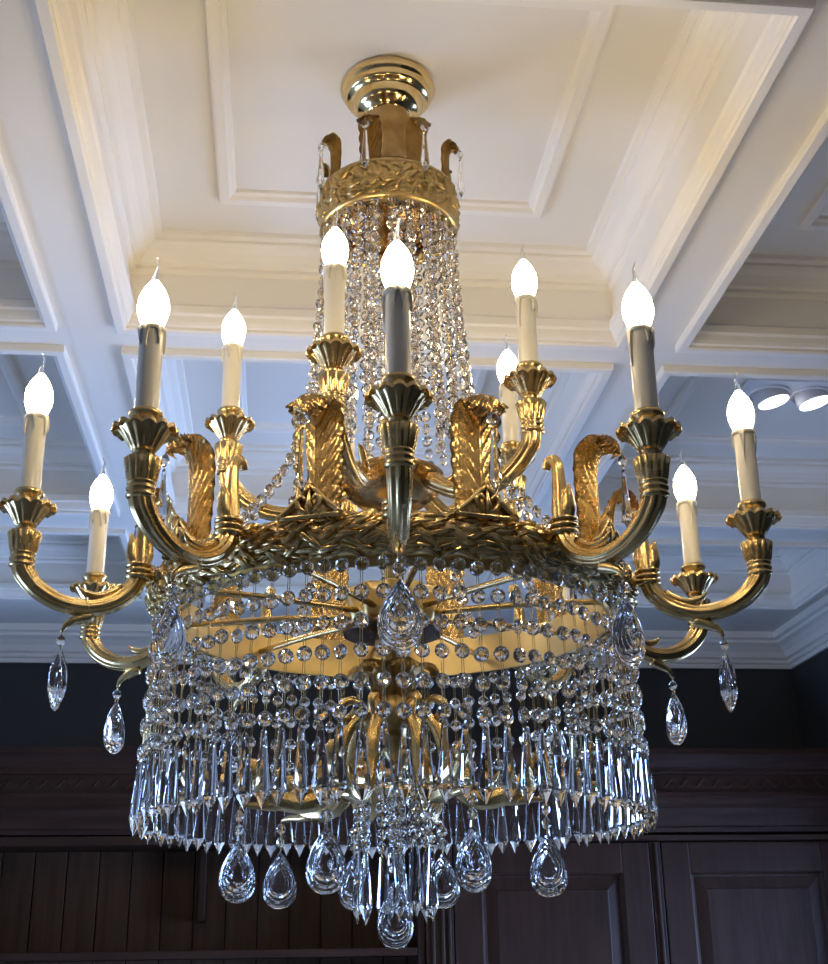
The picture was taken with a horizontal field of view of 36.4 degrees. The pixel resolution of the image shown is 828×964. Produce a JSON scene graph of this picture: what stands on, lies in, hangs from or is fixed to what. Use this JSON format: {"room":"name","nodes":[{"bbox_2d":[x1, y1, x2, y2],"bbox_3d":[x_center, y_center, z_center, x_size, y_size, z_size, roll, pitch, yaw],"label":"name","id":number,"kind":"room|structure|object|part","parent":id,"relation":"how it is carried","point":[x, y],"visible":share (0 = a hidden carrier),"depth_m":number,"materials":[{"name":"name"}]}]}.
{"room":"home library","nodes":[
{"label":"home library","id":0,"kind":"room"},
{"bbox_2d":[0,663,801,747],"bbox_3d":[-0.780,1.631,3.863,4.460,3.000,0.100,1,-21,-6],"label":"wall","id":1,"kind":"structure","parent":0,"point":[764,714],"depth_m":4.24,"materials":[{"name":"paint"}]},
{"bbox_2d":[0,747,827,836],"bbox_3d":[-0.506,0.968,3.855,3.732,0.236,0.446,1,-21,-6],"label":"crown molding","id":2,"kind":"structure","parent":1,"relation":"attached to","point":[45,791],"depth_m":3.77,"materials":[{"name":"brown wood"}]},
{"bbox_3d":[-0.511,0.891,3.885,3.725,0.071,0.446,1,-21,-6],"label":"moulding","id":3,"kind":"part","parent":2,"relation":"part of","materials":[{"name":"brown wood"}]},
{"bbox_3d":[-0.510,1.033,3.848,3.725,0.111,0.412,1,-21,-6],"label":"crown","id":4,"kind":"part","parent":2,"relation":"part of","materials":[{"name":"brown wood"}]},
{"bbox_2d":[0,0,827,631],"bbox_3d":[-0.502,-0.685,1.645,4.460,0.310,5.950,1,-21,-6],"label":"ceiling","id":5,"kind":"structure","parent":0,"point":[500,74],"depth_m":2.02,"materials":[{"name":"paint"}]},
{"bbox_2d":[0,153,57,331],"bbox_3d":[-1.054,-0.521,1.812,0.930,0.173,0.900,1,-21,-6],"label":"trim","id":6,"kind":"structure","parent":5,"relation":"attached to","point":[25,305],"depth_m":2.22,"materials":[{"name":"white paint"}]},
{"bbox_2d":[0,343,119,516],"bbox_3d":[-1.153,-0.166,2.715,0.930,0.173,0.898,1,-21,-6],"label":"trim","id":7,"kind":"structure","parent":5,"relation":"attached to","point":[70,470],"depth_m":3.12,"materials":[{"name":"white paint"}]},
{"bbox_2d":[0,526,145,601],"bbox_3d":[-1.245,0.161,3.548,0.930,0.173,0.640,1,-21,-6],"label":"trim","id":8,"kind":"structure","parent":5,"relation":"attached to","point":[59,563],"depth_m":3.83,"materials":[{"name":"white paint"}]},
{"bbox_2d":[194,530,498,605],"bbox_3d":[-0.217,0.184,3.651,0.930,0.173,0.640,1,-21,-6],"label":"trim","id":9,"kind":"structure","parent":5,"relation":"attached to","point":[297,583],"depth_m":3.91,"materials":[{"name":"white paint"}]},
{"bbox_2d":[121,347,613,520],"bbox_3d":[-0.126,-0.143,2.819,0.930,0.173,0.898,1,-21,-6],"label":"trim","id":10,"kind":"structure","parent":5,"relation":"attached to","point":[577,387],"depth_m":2.85,"materials":[{"name":"white paint"}]},
{"bbox_2d":[0,56,781,948],"bbox_3d":[-0.030,-0.029,1.675,0.977,1.219,0.935,6,-22,-18],"label":"chandelier","id":11,"kind":"object","parent":5,"relation":"hanging from","point":[390,213],"visible":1,"depth_m":1.46,"materials":[{"name":"gold metal"}]},
{"bbox_2d":[14,486,43,498],"bbox_3d":[-0.451,0.024,1.474,0.035,0.028,0.035,7,-23,-21],"label":"socket","id":12,"kind":"object","parent":11,"relation":"attached to","point":[31,491],"depth_m":1.46,"materials":[{"name":"gold metal"}]},
{"bbox_3d":[-0.454,-0.118,1.529,0.034,0.083,0.034,7,-23,-21],"label":"bulb","id":13,"kind":"part","parent":11,"relation":"part of","materials":[{"name":"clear glass"}]},
{"bbox_3d":[-0.380,0.132,1.461,0.175,0.091,0.031,7,-23,-21],"label":"candle arm","id":14,"kind":"part","parent":11,"relation":"part of","materials":[{"name":"gold metal"}]},
{"bbox_2d":[82,572,106,582],"bbox_3d":[-0.453,0.145,1.784,0.035,0.028,0.035,-9,-23,19],"label":"socket","id":15,"kind":"object","parent":11,"relation":"attached to","point":[90,577],"depth_m":1.77,"materials":[{"name":"gold metal"}]},
{"bbox_3d":[-0.455,0.003,1.840,0.034,0.083,0.034,-9,-23,19],"label":"bulb","id":16,"kind":"part","parent":11,"relation":"part of","materials":[{"name":"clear glass"}]},
{"bbox_3d":[-0.381,0.234,1.721,0.175,0.091,0.031,-9,-23,19],"label":"candle arm","id":17,"kind":"part","parent":11,"relation":"part of","materials":[{"name":"gold metal"}]},
{"bbox_2d":[129,406,163,419],"bbox_3d":[-0.271,-0.058,1.274,0.035,0.028,0.035,-14,-25,29],"label":"socket","id":18,"kind":"object","parent":11,"relation":"attached to","point":[138,412],"depth_m":1.26,"materials":[{"name":"gold metal"}]},
{"bbox_3d":[-0.274,-0.199,1.329,0.034,0.083,0.034,-14,-25,29],"label":"bulb","id":19,"kind":"part","parent":11,"relation":"part of","materials":[{"name":"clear glass"}]},
{"bbox_3d":[-0.230,0.064,1.294,0.031,0.091,0.175,-14,-25,29],"label":"candle arm","id":20,"kind":"part","parent":11,"relation":"part of","materials":[{"name":"gold metal"}]},
{"bbox_2d":[217,405,242,414],"bbox_3d":[-0.247,-0.084,1.694,0.035,0.028,0.035,-1,-21,-1],"label":"socket","id":21,"kind":"object","parent":11,"relation":"attached to","point":[226,409],"depth_m":1.68,"materials":[{"name":"gold metal"}]},
{"bbox_3d":[-0.250,-0.226,1.749,0.034,0.083,0.034,-1,-21,-1],"label":"bulb","id":22,"kind":"part","parent":11,"relation":"part of","materials":[{"name":"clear glass"}]},
{"bbox_3d":[-0.255,0.293,1.877,0.031,0.091,0.175,14,-26,-34],"label":"candle arm","id":23,"kind":"part","parent":11,"relation":"part of","materials":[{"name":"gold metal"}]},
{"bbox_3d":[-0.189,-0.076,1.777,0.179,0.537,0.017,-11,-23,24],"label":"crystal tent chain","id":24,"kind":"part","parent":11,"relation":"part of","materials":[{"name":"clear glass"}]},
{"bbox_3d":[-0.166,0.018,1.655,0.186,0.076,0.026,-1,-21,-1],"label":"candle arm","id":25,"kind":"part","parent":11,"relation":"part of","materials":[{"name":"gold metal"}]},
{"bbox_3d":[-0.207,-0.108,1.694,0.180,0.537,0.017,1,-21,-4],"label":"crystal tent chain","id":26,"kind":"part","parent":11,"relation":"part of","materials":[{"name":"clear glass"}]},
{"bbox_3d":[-0.177,-0.140,1.614,0.180,0.537,0.017,13,-25,-31],"label":"crystal tent chain","id":27,"kind":"part","parent":11,"relation":"part of","materials":[{"name":"clear glass"}]},
{"bbox_3d":[-0.125,0.327,1.516,0.164,0.142,0.024,3,-22,-10],"label":"scroll arm","id":28,"kind":"part","parent":11,"relation":"part of","materials":[{"name":"gold metal"}]},
{"bbox_3d":[-0.129,-0.214,1.713,0.030,0.326,0.017,6,-22,-18],"label":"crystal short chain","id":29,"kind":"part","parent":11,"relation":"part of","materials":[{"name":"clear glass"}]},
{"bbox_3d":[-0.106,0.356,1.591,0.164,0.142,0.024,-16,-26,34],"label":"scroll arm","id":30,"kind":"part","parent":11,"relation":"part of","materials":[{"name":"gold metal"}]},
{"bbox_3d":[-0.129,-0.052,1.841,0.017,0.537,0.180,13,-25,-31],"label":"crystal tent chain","id":31,"kind":"part","parent":11,"relation":"part of","materials":[{"name":"clear glass"}]},
{"bbox_3d":[-0.128,-0.433,1.862,0.023,0.077,0.035,-7,-22,15],"label":"crown","id":32,"kind":"part","parent":11,"relation":"part of","materials":[{"name":"gold metal"}]},
{"bbox_3d":[-0.120,-0.459,1.795,0.023,0.077,0.035,11,-24,-27],"label":"crown","id":33,"kind":"part","parent":11,"relation":"part of","materials":[{"name":"gold metal"}]},
{"bbox_2d":[320,331,348,340],"bbox_3d":[-0.095,-0.160,1.505,0.035,0.028,0.035,-7,-22,16],"label":"socket","id":34,"kind":"object","parent":11,"relation":"attached to","point":[331,335],"depth_m":1.49,"materials":[{"name":"gold metal"}]},
{"bbox_3d":[-0.098,-0.302,1.561,0.034,0.083,0.034,-7,-22,16],"label":"bulb","id":35,"kind":"part","parent":11,"relation":"part of","materials":[{"name":"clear glass"}]},
{"bbox_3d":[-0.100,-0.231,1.673,0.017,0.326,0.031,-18,-27,38],"label":"crystal short chain","id":36,"kind":"part","parent":11,"relation":"part of","materials":[{"name":"clear glass"}]},
{"bbox_3d":[-0.098,-0.239,1.700,0.023,0.317,0.017,16,-27,-37],"label":"crystal chain","id":37,"kind":"part","parent":11,"relation":"part of","materials":[{"name":"clear glass"}]},
{"bbox_3d":[-0.098,-0.212,1.771,0.019,0.368,0.016,-8,-22,18],"label":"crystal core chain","id":38,"kind":"part","parent":11,"relation":"part of","materials":[{"name":"clear glass"}]},
{"bbox_3d":[-0.095,-0.231,1.723,0.020,0.368,0.016,9,-24,-24],"label":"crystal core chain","id":39,"kind":"part","parent":11,"relation":"part of","materials":[{"name":"clear glass"}]},
{"bbox_3d":[-0.109,-0.162,1.559,0.017,0.537,0.179,-11,-23,24],"label":"crystal tent chain","id":40,"kind":"part","parent":11,"relation":"part of","materials":[{"name":"clear glass"}]},
{"bbox_3d":[-0.087,-0.196,1.810,0.017,0.317,0.023,16,-27,-37],"label":"crystal chain","id":41,"kind":"part","parent":11,"relation":"part of","materials":[{"name":"clear glass"}]},
{"bbox_3d":[-0.063,0.298,1.446,0.024,0.142,0.164,-9,-23,20],"label":"scroll arm","id":42,"kind":"part","parent":11,"relation":"part of","materials":[{"name":"gold metal"}]},
{"bbox_3d":[-0.070,-0.030,1.537,0.026,0.076,0.186,-7,-22,16],"label":"candle arm","id":43,"kind":"part","parent":11,"relation":"part of","materials":[{"name":"gold metal"}]},
{"bbox_3d":[-0.063,-0.249,1.677,0.017,0.317,0.025,-8,-23,18],"label":"crystal chain","id":44,"kind":"part","parent":11,"relation":"part of","materials":[{"name":"clear glass"}]},
{"bbox_3d":[-0.066,-0.169,1.832,0.017,0.326,0.030,6,-22,-18],"label":"crystal short chain","id":45,"kind":"part","parent":11,"relation":"part of","materials":[{"name":"clear glass"}]},
{"bbox_3d":[-0.056,0.368,1.625,0.024,0.142,0.164,6,-22,-17],"label":"scroll arm","id":46,"kind":"part","parent":11,"relation":"part of","materials":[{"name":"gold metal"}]},
{"bbox_3d":[-0.064,-0.477,1.753,0.035,0.077,0.023,-7,-22,15],"label":"crown","id":47,"kind":"part","parent":11,"relation":"part of","materials":[{"name":"gold metal"}]},
{"bbox_3d":[-0.063,-0.198,1.807,0.016,0.368,0.020,9,-24,-24],"label":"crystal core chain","id":48,"kind":"part","parent":11,"relation":"part of","materials":[{"name":"clear glass"}]},
{"bbox_3d":[-0.056,-0.244,1.691,0.016,0.368,0.020,-8,-22,18],"label":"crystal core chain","id":49,"kind":"part","parent":11,"relation":"part of","materials":[{"name":"clear glass"}]},
{"bbox_3d":[-0.053,-0.240,1.652,0.017,0.326,0.031,-5,-22,10],"label":"crystal short chain","id":50,"kind":"part","parent":11,"relation":"part of","materials":[{"name":"clear glass"}]},
{"bbox_3d":[-0.048,-0.190,1.827,0.017,0.317,0.023,3,-22,-9],"label":"crystal chain","id":51,"kind":"part","parent":11,"relation":"part of","materials":[{"name":"clear glass"}]},
{"bbox_3d":[-0.039,-0.476,1.850,0.067,0.165,0.069,9,-24,-25],"label":"stem","id":52,"kind":"part","parent":11,"relation":"part of","materials":[{"name":"gold metal"}]},
{"bbox_3d":[-0.020,-0.170,1.543,0.017,0.537,0.180,1,-21,-4],"label":"crystal tent chain","id":53,"kind":"part","parent":11,"relation":"part of","materials":[{"name":"clear glass"}]},
{"bbox_3d":[-0.030,0.014,1.659,0.140,0.048,0.140,-1,-21,-1],"label":"lamp shade","id":54,"kind":"part","parent":11,"relation":"part of","materials":[{"name":"brown metal"}]},
{"bbox_2d":[351,759,438,925],"bbox_3d":[-0.024,0.427,1.497,0.101,0.186,0.104,1,-21,-6],"label":"crystal","id":55,"kind":"object","parent":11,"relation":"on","point":[396,905],"depth_m":1.47,"materials":[{"name":"clear glass"}]},
{"bbox_3d":[-0.017,-0.229,1.265,0.034,0.083,0.034,0,-21,-2],"label":"bulb","id":56,"kind":"part","parent":11,"relation":"part of","materials":[{"name":"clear glass"}]},
{"bbox_3d":[-0.015,0.040,1.241,0.031,0.091,0.175,0,-21,-2],"label":"candle arm","id":57,"kind":"part","parent":11,"relation":"part of","materials":[{"name":"gold metal"}]},
{"bbox_2d":[381,371,415,383],"bbox_3d":[-0.015,-0.087,1.210,0.035,0.028,0.035,0,-21,-2],"label":"socket","id":58,"kind":"object","parent":11,"relation":"attached to","point":[390,376],"depth_m":1.20,"materials":[{"name":"gold metal"}]},
{"bbox_3d":[-0.019,-0.251,1.674,0.017,0.317,0.023,3,-22,-9],"label":"crystal chain","id":59,"kind":"part","parent":11,"relation":"part of","materials":[{"name":"clear glass"}]},
{"bbox_3d":[-0.004,-0.244,1.694,0.016,0.368,0.020,9,-24,-24],"label":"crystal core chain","id":60,"kind":"part","parent":11,"relation":"part of","materials":[{"name":"clear glass"}]},
{"bbox_3d":[-0.001,-0.239,1.656,0.017,0.326,0.030,6,-22,-18],"label":"crystal short chain","id":61,"kind":"part","parent":11,"relation":"part of","materials":[{"name":"clear glass"}]},
{"bbox_3d":[0.008,-0.475,1.761,0.035,0.077,0.023,11,-24,-27],"label":"crown","id":62,"kind":"part","parent":11,"relation":"part of","materials":[{"name":"gold metal"}]},
{"bbox_3d":[0.009,0.367,1.625,0.024,0.142,0.164,-8,-22,18],"label":"scroll arm","id":63,"kind":"part","parent":11,"relation":"part of","materials":[{"name":"gold metal"}]},
{"bbox_3d":[0.020,-0.245,1.691,0.017,0.317,0.023,16,-27,-37],"label":"crystal chain","id":64,"kind":"part","parent":11,"relation":"part of","materials":[{"name":"clear glass"}]},
{"bbox_3d":[0.023,0.299,1.450,0.024,0.142,0.164,10,-24,-26],"label":"scroll arm","id":65,"kind":"part","parent":11,"relation":"part of","materials":[{"name":"gold metal"}]},
{"bbox_3d":[0.066,-0.161,1.571,0.017,0.537,0.180,13,-25,-31],"label":"crystal tent chain","id":66,"kind":"part","parent":11,"relation":"part of","materials":[{"name":"clear glass"}]},
{"bbox_3d":[0.028,-0.211,1.778,0.019,0.368,0.016,9,-24,-24],"label":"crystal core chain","id":67,"kind":"part","parent":11,"relation":"part of","materials":[{"name":"clear glass"}]},
{"bbox_3d":[0.030,-0.230,1.730,0.020,0.368,0.016,-8,-22,18],"label":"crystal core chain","id":68,"kind":"part","parent":11,"relation":"part of","materials":[{"name":"clear glass"}]},
{"bbox_3d":[0.033,-0.177,1.815,0.017,0.326,0.031,-18,-27,38],"label":"crystal short chain","id":69,"kind":"part","parent":11,"relation":"part of","materials":[{"name":"clear glass"}]},
{"bbox_3d":[0.043,-0.229,1.683,0.031,0.326,0.017,-18,-27,38],"label":"crystal short chain","id":70,"kind":"part","parent":11,"relation":"part of","materials":[{"name":"clear glass"}]},
{"bbox_3d":[0.046,-0.050,1.853,0.017,0.537,0.179,-11,-23,24],"label":"crystal tent chain","id":71,"kind":"part","parent":11,"relation":"part of","materials":[{"name":"clear glass"}]},
{"bbox_3d":[0.045,-0.232,1.724,0.025,0.317,0.017,-8,-23,18],"label":"crystal chain","id":72,"kind":"part","parent":11,"relation":"part of","materials":[{"name":"clear glass"}]},
{"bbox_3d":[0.053,-0.455,1.814,0.023,0.077,0.035,-7,-22,15],"label":"crown","id":73,"kind":"part","parent":11,"relation":"part of","materials":[{"name":"gold metal"}]},
{"bbox_3d":[0.049,-0.217,1.764,0.023,0.317,0.017,3,-22,-9],"label":"crystal chain","id":74,"kind":"part","parent":11,"relation":"part of","materials":[{"name":"clear glass"}]},
{"bbox_3d":[0.062,-0.194,1.775,0.030,0.326,0.017,6,-22,-18],"label":"crystal short chain","id":75,"kind":"part","parent":11,"relation":"part of","materials":[{"name":"clear glass"}]},
{"bbox_3d":[0.065,-0.213,1.726,0.031,0.326,0.017,-5,-22,10],"label":"crystal short chain","id":76,"kind":"part","parent":11,"relation":"part of","materials":[{"name":"clear glass"}]},
{"bbox_3d":[0.079,0.045,1.734,0.186,0.076,0.026,14,-26,-34],"label":"candle arm","id":77,"kind":"part","parent":11,"relation":"part of","materials":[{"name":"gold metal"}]},
{"bbox_3d":[0.073,0.320,1.506,0.164,0.142,0.024,-7,-22,16],"label":"scroll arm","id":78,"kind":"part","parent":11,"relation":"part of","materials":[{"name":"gold metal"}]},
{"bbox_3d":[0.081,-0.013,1.585,0.186,0.076,0.026,-15,-25,32],"label":"candle arm","id":79,"kind":"part","parent":11,"relation":"part of","materials":[{"name":"gold metal"}]},
{"bbox_3d":[0.143,-0.104,1.717,0.180,0.537,0.017,1,-21,-4],"label":"crystal tent chain","id":80,"kind":"part","parent":11,"relation":"part of","materials":[{"name":"clear glass"}]},
{"bbox_3d":[0.114,-0.073,1.797,0.180,0.537,0.017,13,-25,-31],"label":"crystal tent chain","id":81,"kind":"part","parent":11,"relation":"part of","materials":[{"name":"clear glass"}]},
{"bbox_3d":[0.126,-0.137,1.634,0.179,0.537,0.017,-11,-23,24],"label":"crystal tent chain","id":82,"kind":"part","parent":11,"relation":"part of","materials":[{"name":"clear glass"}]},
{"bbox_3d":[0.139,-0.183,1.875,0.034,0.083,0.034,14,-26,-34],"label":"bulb","id":83,"kind":"part","parent":11,"relation":"part of","materials":[{"name":"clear glass"}]},
{"bbox_2d":[500,440,519,448],"bbox_3d":[0.142,-0.041,1.819,0.035,0.028,0.035,14,-26,-34],"label":"socket","id":84,"kind":"object","parent":11,"relation":"attached to","point":[507,444],"depth_m":1.81,"materials":[{"name":"gold metal"}]},
{"bbox_3d":[0.143,-0.275,1.638,0.034,0.083,0.034,-15,-25,32],"label":"bulb","id":85,"kind":"part","parent":11,"relation":"part of","materials":[{"name":"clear glass"}]},
{"bbox_2d":[515,360,542,370],"bbox_3d":[0.145,-0.134,1.583,0.035,0.028,0.035,-15,-25,32],"label":"socket","id":86,"kind":"object","parent":11,"relation":"attached to","point":[528,365],"depth_m":1.57,"materials":[{"name":"gold metal"}]},
{"bbox_3d":[0.192,0.288,1.885,0.031,0.091,0.175,-15,-25,32],"label":"candle arm","id":87,"kind":"part","parent":11,"relation":"part of","materials":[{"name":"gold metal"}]},
{"bbox_3d":[0.198,0.064,1.310,0.031,0.091,0.175,14,-26,-34],"label":"candle arm","id":88,"kind":"part","parent":11,"relation":"part of","materials":[{"name":"gold metal"}]},
{"bbox_3d":[0.238,-0.200,1.349,0.034,0.083,0.034,14,-26,-34],"label":"bulb","id":89,"kind":"part","parent":11,"relation":"part of","materials":[{"name":"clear glass"}]},
{"bbox_2d":[630,406,663,419],"bbox_3d":[0.240,-0.058,1.293,0.035,0.028,0.035,14,-26,-34],"label":"socket","id":90,"kind":"object","parent":11,"relation":"attached to","point":[640,412],"depth_m":1.28,"materials":[{"name":"gold metal"}]},
{"bbox_3d":[0.328,0.223,1.722,0.175,0.091,0.031,7,-23,-20],"label":"candle arm","id":91,"kind":"part","parent":11,"relation":"part of","materials":[{"name":"gold metal"}]},
{"bbox_3d":[0.394,-0.010,1.841,0.034,0.083,0.034,7,-23,-20],"label":"bulb","id":92,"kind":"part","parent":11,"relation":"part of","materials":[{"name":"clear glass"}]},
{"bbox_2d":[681,562,705,573],"bbox_3d":[0.397,0.132,1.786,0.035,0.028,0.035,7,-23,-20],"label":"socket","id":93,"kind":"object","parent":11,"relation":"attached to","point":[688,567],"depth_m":1.78,"materials":[{"name":"gold metal"}]},
{"bbox_3d":[0.345,0.145,1.524,0.175,0.091,0.031,-5,-22,11],"label":"candle arm","id":94,"kind":"part","parent":11,"relation":"part of","materials":[{"name":"gold metal"}]},
{"bbox_3d":[0.414,-0.103,1.605,0.034,0.083,0.034,-5,-22,11],"label":"bulb","id":95,"kind":"part","parent":11,"relation":"part of","materials":[{"name":"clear glass"}]},
{"bbox_2d":[737,499,765,511],"bbox_3d":[0.417,0.039,1.550,0.035,0.028,0.035,-5,-22,11],"label":"socket","id":96,"kind":"object","parent":11,"relation":"attached to","point":[744,504],"depth_m":1.54,"materials":[{"name":"gold metal"}]},
{"bbox_2d":[34,0,815,350],"bbox_3d":[-0.026,-0.498,1.915,0.930,0.173,0.900,1,-21,-6],"label":"trim","id":97,"kind":"structure","parent":5,"relation":"attached to","point":[724,57],"depth_m":2.04,"materials":[{"name":"white paint"}]},
{"bbox_2d":[521,539,827,610],"bbox_3d":[0.806,0.208,3.755,0.932,0.173,0.640,1,-21,-6],"label":"trim","id":98,"kind":"structure","parent":5,"relation":"attached to","point":[799,576],"depth_m":4.03,"materials":[{"name":"white paint"}]},
{"bbox_2d":[574,365,827,530],"bbox_3d":[0.898,-0.119,2.922,0.932,0.173,0.898,1,-21,-6],"label":"trim","id":99,"kind":"structure","parent":5,"relation":"attached to","point":[797,488],"depth_m":3.29,"materials":[{"name":"white paint"}]},
{"bbox_2d":[675,105,827,357],"bbox_3d":[0.998,-0.474,2.019,0.932,0.173,0.900,1,-21,-6],"label":"trim","id":100,"kind":"structure","parent":5,"relation":"attached to","point":[759,304],"depth_m":2.36,"materials":[{"name":"white paint"}]},
{"bbox_2d":[740,378,827,410],"bbox_3d":[0.869,-0.197,2.913,0.236,0.050,0.132,1,-21,-6],"label":"recessed light","id":101,"kind":"object","parent":5,"relation":"in","point":[807,395],"visible":0.97,"depth_m":2.88,"materials":[{"name":"white metal"}]},
{"bbox_2d":[792,648,827,747],"bbox_3d":[1.687,0.617,1.374,0.100,3.000,5.750,1,-21,-6],"label":"wall","id":102,"kind":"structure","parent":0,"point":[810,678],"depth_m":4.24,"materials":[{"name":"paint"}]},
{"bbox_2d":[0,594,827,668],"bbox_3d":[-0.499,-0.489,1.568,4.260,0.112,5.750,1,-21,-6],"label":"trim","id":103,"kind":"structure","parent":102,"relation":"attached to","point":[803,637],"depth_m":4.19,"materials":[{"name":"white paint"}]},
{"bbox_3d":[-0.458,2.010,0.591,4.460,0.100,5.950,1,-21,-6],"label":"floor","id":104,"kind":"structure","parent":0,"visible":0},
{"bbox_2d":[0,834,425,963],"bbox_3d":[-1.157,2.009,3.426,2.379,1.990,0.353,1,-21,-6],"label":"bookcase","id":105,"kind":"object","parent":104,"relation":"on","point":[64,899],"visible":0.62,"depth_m":3.89,"materials":[{"name":"brown wood"}]},
{"bbox_3d":[-1.172,1.092,3.782,2.338,0.013,0.296,1,-21,-6],"label":"panel","id":106,"kind":"part","parent":105,"relation":"part of","materials":[{"name":"brown wood"}]},
{"bbox_3d":[-1.167,1.383,3.659,2.336,0.022,0.312,1,-21,-6],"label":"shelf","id":107,"kind":"part","parent":105,"relation":"part of","materials":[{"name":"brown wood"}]},
{"bbox_3d":[-1.155,1.037,3.631,2.379,0.026,0.026,1,-21,-6],"label":"rail","id":108,"kind":"part","parent":105,"relation":"part of","materials":[{"name":"brown wood"}]},
{"bbox_3d":[0.016,2.036,3.544,0.021,1.990,0.331,1,-21,-6],"label":"panel","id":109,"kind":"part","parent":105,"relation":"part of","materials":[{"name":"brown wood"}]},
{"bbox_2d":[424,834,827,963],"bbox_3d":[0.692,2.051,3.606,1.335,1.985,0.351,1,-21,-6],"label":"tall cabinet","id":110,"kind":"object","parent":104,"relation":"on","point":[719,898],"visible":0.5,"depth_m":3.74,"materials":[{"name":"brown wood"}]},
{"bbox_3d":[0.424,1.942,3.448,0.595,1.842,0.024,1,-21,-6],"label":"door","id":111,"kind":"part","parent":110,"relation":"part of","materials":[{"name":"brown wood"}]},
{"bbox_3d":[0.424,1.942,3.449,0.425,1.666,0.009,1,-21,-6],"label":"door panel","id":112,"kind":"part","parent":110,"relation":"part of","materials":[{"name":"brown wood"}]},
{"bbox_3d":[0.693,1.080,3.821,1.334,0.017,0.023,1,-21,-6],"label":"rail","id":113,"kind":"part","parent":110,"relation":"part of","materials":[{"name":"brown wood"}]},
{"bbox_3d":[1.048,1.957,3.511,0.583,1.842,0.024,1,-21,-6],"label":"door","id":114,"kind":"part","parent":110,"relation":"part of","materials":[{"name":"brown wood"}]},
{"bbox_3d":[1.048,1.957,3.512,0.413,1.666,0.009,1,-21,-6],"label":"door panel","id":115,"kind":"part","parent":110,"relation":"part of","materials":[{"name":"brown wood"}]}
]}

